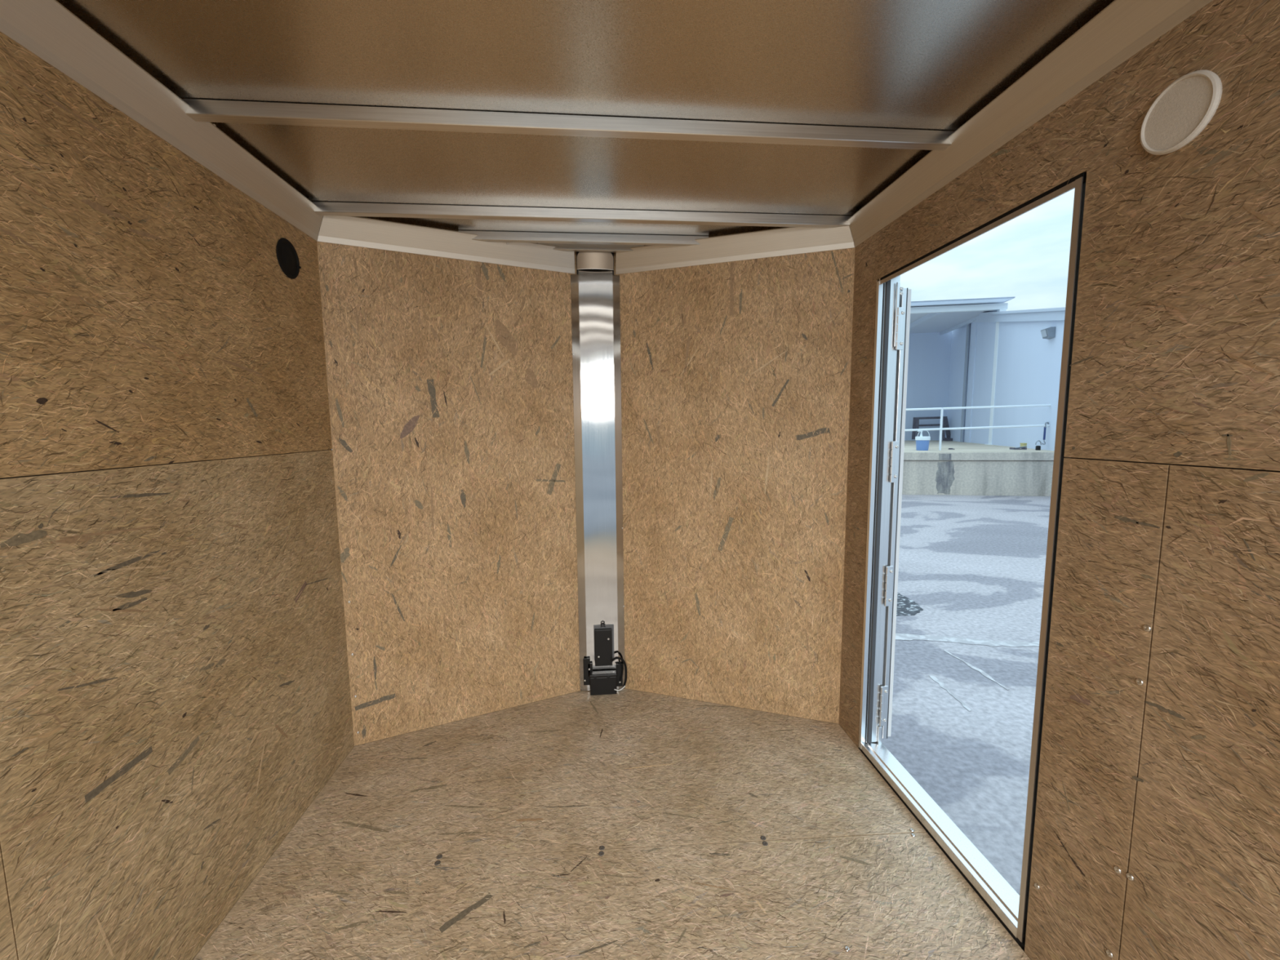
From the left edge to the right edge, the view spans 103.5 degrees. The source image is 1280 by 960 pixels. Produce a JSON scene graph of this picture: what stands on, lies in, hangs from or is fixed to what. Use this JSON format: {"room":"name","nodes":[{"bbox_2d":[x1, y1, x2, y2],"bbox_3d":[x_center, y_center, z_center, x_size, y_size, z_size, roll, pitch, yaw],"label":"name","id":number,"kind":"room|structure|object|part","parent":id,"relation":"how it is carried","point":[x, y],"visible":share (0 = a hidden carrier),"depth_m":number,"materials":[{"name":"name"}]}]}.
{"room":"cargo space","nodes":[
{"label":"cargo space","id":0,"kind":"room"},
{"bbox_2d":[0,31,354,959],"bbox_3d":[-1.023,0.210,0.287,0.061,2.060,3.300,-1,6,-5],"label":"wall","id":1,"kind":"structure","parent":0,"point":[175,697],"depth_m":1.08,"materials":[{"name":"brown wood"}]},
{"bbox_3d":[-0.943,0.697,-0.245,0.009,1.162,2.131,-1,6,-5],"label":"osb panel","id":2,"kind":"part","parent":1,"relation":"part of","materials":[{"name":"brown wood"}]},
{"bbox_2d":[0,0,323,240],"bbox_3d":[-0.976,-0.717,0.166,0.047,0.093,3.246,-1,6,-5],"label":"trim","id":3,"kind":"structure","parent":1,"relation":"attached to","point":[46,28],"depth_m":1.06,"materials":[{"name":"metal"}]},
{"bbox_3d":[-1.001,-0.357,0.202,0.009,0.835,3.248,-1,6,-5],"label":"osb panel","id":4,"kind":"part","parent":1,"relation":"part of","materials":[{"name":"brown wood"}]},
{"bbox_3d":[-1.083,0.526,1.365,0.009,1.162,1.115,-1,6,-5],"label":"osb panel","id":5,"kind":"part","parent":1,"relation":"part of","materials":[{"name":"brown wood"}]},
{"bbox_2d":[275,237,301,279],"bbox_3d":[-1.119,-0.705,1.607,0.006,0.120,0.121,-1,6,-5],"label":"air vent","id":6,"kind":"object","parent":1,"relation":"in","point":[286,254],"visible":1,"depth_m":1.60,"materials":[{"name":"black plastic"}]},
{"bbox_2d":[316,240,580,746],"bbox_3d":[-0.713,0.013,2.103,0.962,2.060,0.062,-3,7,-25],"label":"wall","id":7,"kind":"structure","parent":0,"point":[450,381],"depth_m":2.05,"materials":[{"name":"brown wood"}]},
{"bbox_2d":[317,215,575,274],"bbox_3d":[-0.700,-0.909,1.956,0.950,0.088,0.047,-3,7,-25],"label":"trim","id":8,"kind":"structure","parent":7,"relation":"attached to","point":[356,231],"depth_m":1.92,"materials":[{"name":"metal"}]},
{"bbox_2d":[56,0,1114,252],"bbox_3d":[-0.044,-0.812,0.465,2.080,0.064,3.700,-1,6,-5],"label":"ceiling","id":9,"kind":"structure","parent":0,"point":[588,126],"depth_m":1.16,"materials":[{"name":"metal"}]},
{"bbox_2d":[576,251,613,422],"bbox_3d":[-0.187,-0.026,2.319,0.260,2.040,0.048,-1,6,-5],"label":"wall","id":10,"kind":"structure","parent":0,"point":[577,252],"depth_m":2.20,"materials":[{"name":"silver metal"}]},
{"bbox_2d":[577,251,613,270],"bbox_3d":[-0.191,-0.940,2.151,0.156,0.076,0.030,-1,6,-5],"label":"bracket","id":11,"kind":"object","parent":10,"relation":"attached to","point":[585,260],"visible":0.98,"depth_m":2.15,"materials":[{"name":"silver metal"}]},
{"bbox_2d":[570,269,625,690],"bbox_3d":[-0.184,0.040,2.285,0.215,1.908,0.017,-1,6,-5],"label":"metal corner post","id":12,"kind":"object","parent":10,"relation":"attached to","point":[595,300],"visible":0.99,"depth_m":2.26,"materials":[{"name":"silver metal"}]},
{"bbox_2d":[593,622,613,666],"bbox_3d":[-0.167,0.763,2.346,0.093,0.207,0.021,-1,6,-5],"label":"junction box","id":13,"kind":"object","parent":12,"relation":"attached to","point":[603,635],"visible":0.96,"depth_m":2.34,"materials":[{"name":"black plastic"}]},
{"bbox_2d":[193,688,1030,959],"bbox_3d":[-0.028,1.205,0.660,2.110,0.064,3.660,-1,6,-5],"label":"floor","id":14,"kind":"structure","parent":0,"point":[627,824],"depth_m":1.47,"materials":[{"name":"brown wood"}]},
{"bbox_3d":[-0.138,1.050,1.928,1.950,0.016,0.948,-1,6,-5],"label":"osb panel","id":15,"kind":"part","parent":14,"relation":"part of","materials":[{"name":"brown wood"}]},
{"bbox_2d":[582,657,622,695],"bbox_3d":[-0.171,0.912,2.344,0.183,0.165,0.044,-1,6,-5],"label":"box","id":16,"kind":"object","parent":14,"relation":"on","point":[601,682],"visible":0.99,"depth_m":2.33,"materials":[{"name":"black plastic"}]},
{"bbox_3d":[-0.171,0.902,2.344,0.129,0.014,0.040,-1,6,-5],"label":"lid","id":17,"kind":"part","parent":16,"relation":"part of","materials":[{"name":"black plastic"}]},
{"bbox_2d":[610,657,626,687],"bbox_3d":[-0.098,0.892,2.345,0.076,0.149,0.016,-1,6,-5],"label":"cable","id":18,"kind":"object","parent":16,"relation":"attached to","point":[615,658],"visible":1,"depth_m":2.34,"materials":[{"name":"black rubber"}]},
{"bbox_3d":[0.014,1.235,0.182,1.950,0.016,2.700,-1,6,-5],"label":"osb panel","id":19,"kind":"part","parent":14,"relation":"part of","materials":[{"name":"brown wood"}]},
{"bbox_2d":[613,248,854,724],"bbox_3d":[0.365,-0.005,2.170,0.972,2.060,0.061,2,6,19],"label":"wall","id":20,"kind":"structure","parent":0,"point":[735,375],"depth_m":2.13,"materials":[{"name":"brown wood"}]},
{"bbox_2d":[615,219,854,274],"bbox_3d":[0.343,-0.925,2.019,0.962,0.088,0.047,2,6,19],"label":"trim","id":21,"kind":"structure","parent":20,"relation":"attached to","point":[787,241],"depth_m":2.00,"materials":[{"name":"metal"}]},
{"bbox_2d":[838,0,1279,959],"bbox_3d":[0.988,0.226,0.428,0.076,2.200,3.230,-1,6,-5],"label":"wall","id":22,"kind":"structure","parent":0,"point":[1157,833],"depth_m":0.88,"materials":[{"name":"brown wood fibreboard"}]},
{"bbox_2d":[858,172,1086,942],"bbox_3d":[0.902,0.194,1.472,0.084,1.739,0.743,-1,6,-5],"label":"door frame","id":23,"kind":"structure","parent":22,"relation":"in","point":[1011,908],"depth_m":1.53,"materials":[{"name":"metal"}]},
{"bbox_2d":[877,281,911,744],"bbox_3d":[0.887,0.133,2.191,0.058,1.713,0.752,-1,6,-5],"label":"door","id":24,"kind":"structure","parent":23,"relation":"attached to","point":[903,303],"depth_m":1.82,"materials":[{"name":"white paint"}]},
{"bbox_3d":[0.909,0.978,1.911,0.014,0.090,0.005,-1,6,-5],"label":"latch plate","id":25,"kind":"part","parent":24,"relation":"part of","materials":[{"name":"metal"}]},
{"bbox_3d":[0.911,1.046,1.569,0.082,0.024,0.727,-1,6,-5],"label":"sill","id":26,"kind":"part","parent":23,"relation":"part of","materials":[{"name":"metal"}]},
{"bbox_2d":[848,0,1213,247],"bbox_3d":[0.921,-0.748,0.302,0.047,0.089,3.196,-1,6,-5],"label":"trim","id":27,"kind":"structure","parent":22,"relation":"attached to","point":[1123,28],"depth_m":1.08,"materials":[{"name":"metal"}]},
{"bbox_3d":[0.912,0.542,1.028,0.009,1.163,0.195,-1,6,-5],"label":"osb panel","id":28,"kind":"part","parent":22,"relation":"part of","materials":[{"name":"brown wood"}]},
{"bbox_2d":[1139,70,1222,155],"bbox_3d":[0.897,-0.610,0.841,0.010,0.115,0.115,-1,6,-5],"label":"air vent","id":29,"kind":"object","parent":22,"relation":"in","point":[1181,112],"visible":1,"depth_m":0.83,"materials":[{"name":"plastic"}]},
{"bbox_3d":[1.010,0.662,-0.103,0.009,1.163,2.082,-1,6,-5],"label":"osb panel","id":30,"kind":"part","parent":22,"relation":"part of","materials":[{"name":"brown wood"}]},
{"label":"outside","id":31,"kind":"structure","parent":0,"visible":0},
{"bbox_2d":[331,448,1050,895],"bbox_3d":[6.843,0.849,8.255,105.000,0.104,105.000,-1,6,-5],"label":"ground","id":32,"kind":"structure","parent":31,"point":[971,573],"depth_m":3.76,"materials":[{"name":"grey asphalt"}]},
{"bbox_2d":[902,440,1054,496],"bbox_3d":[8.067,-0.686,17.120,10.200,1.046,10.048,0,6,9],"label":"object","id":33,"kind":"object","parent":32,"relation":"on","point":[971,468],"visible":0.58,"depth_m":12.13,"materials":[{"name":"concrete"}]},
{"bbox_2d":[915,430,930,450],"bbox_3d":[7.292,-1.035,13.007,0.344,0.538,0.344,2,7,25],"label":"bucket","id":34,"kind":"object","parent":33,"relation":"on","point":[922,442],"visible":1,"depth_m":12.90,"materials":[{"name":"blue plastic"}]},
{"bbox_3d":[7.292,-1.075,13.002,0.344,0.094,0.344,-1,6,-5],"label":"lid","id":35,"kind":"part","parent":34,"relation":"part of","materials":[{"name":"white plastic"}]},
{"bbox_2d":[911,416,952,440],"bbox_3d":[11.535,-2.000,19.791,1.432,0.980,0.520,0,6,9],"label":"rack","id":36,"kind":"object","parent":33,"relation":"on","point":[916,420],"visible":0.79,"depth_m":19.86,"materials":[{"name":"black metal"}]},
{"bbox_3d":[10.921,-2.051,20.075,0.129,0.871,0.090,0,6,9],"label":"leg","id":37,"kind":"part","parent":36,"relation":"part of","materials":[{"name":"metal"}]},
{"bbox_3d":[10.836,-2.048,19.681,0.073,0.779,0.090,0,6,9],"label":"leg","id":38,"kind":"part","parent":36,"relation":"part of","materials":[{"name":"metal"}]},
{"bbox_3d":[11.537,-2.174,19.991,1.058,0.102,0.090,0,6,9],"label":"rail","id":39,"kind":"part","parent":36,"relation":"part of","materials":[{"name":"metal"}]},
{"bbox_3d":[11.486,-2.457,19.968,1.218,0.107,0.090,0,6,9],"label":"rail","id":40,"kind":"part","parent":36,"relation":"part of","materials":[{"name":"metal"}]},
{"bbox_3d":[11.751,-2.009,19.535,0.133,0.827,0.090,0,6,9],"label":"leg","id":41,"kind":"part","parent":36,"relation":"part of","materials":[{"name":"metal"}]},
{"bbox_3d":[12.106,-2.044,19.881,0.331,0.915,0.090,0,6,9],"label":"leg","id":42,"kind":"part","parent":36,"relation":"part of","materials":[{"name":"metal"}]},
{"bbox_2d":[909,296,1015,444],"bbox_3d":[8.140,-3.594,18.441,7.276,4.467,4.945,0,6,9],"label":"canopy","id":43,"kind":"object","parent":33,"relation":"on","point":[943,317],"visible":0.54,"depth_m":15.88,"materials":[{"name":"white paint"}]},
{"bbox_2d":[905,404,1051,450],"bbox_3d":[7.601,-1.338,12.921,8.005,1.164,0.054,0,6,9],"label":"guard rail","id":44,"kind":"object","parent":33,"relation":"on","point":[940,428],"visible":0.32,"depth_m":12.76,"materials":[{"name":"white metal"}]},
{"bbox_3d":[7.707,-1.303,12.908,0.053,1.096,0.053,-1,6,-5],"label":"post","id":45,"kind":"part","parent":44,"relation":"part of","materials":[{"name":"white metal"}]},
{"bbox_3d":[7.612,-1.302,12.923,7.983,0.282,0.053,0,6,9],"label":"rail","id":46,"kind":"part","parent":44,"relation":"part of","materials":[{"name":"white metal"}]},
{"bbox_3d":[7.579,-1.819,12.872,7.971,0.196,0.053,0,6,9],"label":"rail","id":47,"kind":"part","parent":44,"relation":"part of","materials":[{"name":"white metal"}]},
{"bbox_2d":[1042,422,1048,444],"bbox_3d":[10.090,-1.161,12.529,0.133,0.565,0.055,-1,6,-5],"label":"strap","id":48,"kind":"object","parent":44,"relation":"hanging from","point":[1045,427],"visible":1,"depth_m":12.53,"materials":[{"name":"blue fabric"}]},
{"bbox_2d":[1009,445,1026,449],"bbox_3d":[9.759,-0.829,12.973,0.350,0.089,0.200,0,6,9],"label":"tray","id":49,"kind":"object","parent":33,"relation":"on","point":[1025,446],"visible":1,"depth_m":12.96,"materials":[{"name":"metal"}]},
{"bbox_2d":[1019,443,1026,446],"bbox_3d":[10.464,-0.938,13.706,0.179,0.135,0.176,0,6,9],"label":"box","id":50,"kind":"object","parent":33,"relation":"on","point":[1021,444],"visible":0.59,"depth_m":13.64,"materials":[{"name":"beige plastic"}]},
{"bbox_2d":[1035,440,1041,450],"bbox_3d":[9.924,-0.866,12.563,0.103,0.246,0.112,-6,8,-39],"label":"canister","id":51,"kind":"object","parent":33,"relation":"on","point":[1037,447],"visible":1,"depth_m":12.54,"materials":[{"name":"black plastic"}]},
{"bbox_2d":[904,306,1065,450],"bbox_3d":[4.622,-2.949,15.119,14.370,6.037,13.256,0,6,9],"label":"warehouse","id":52,"kind":"structure","parent":32,"relation":"on","point":[954,368],"depth_m":16.08,"materials":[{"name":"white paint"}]},
{"bbox_2d":[1040,326,1055,339],"bbox_3d":[10.066,-3.622,12.454,0.205,0.258,0.300,1,6,16],"label":"wall light","id":53,"kind":"object","parent":52,"relation":"attached to","point":[1048,333],"visible":1,"depth_m":12.33,"materials":[{"name":"grey metal"}]}
]}

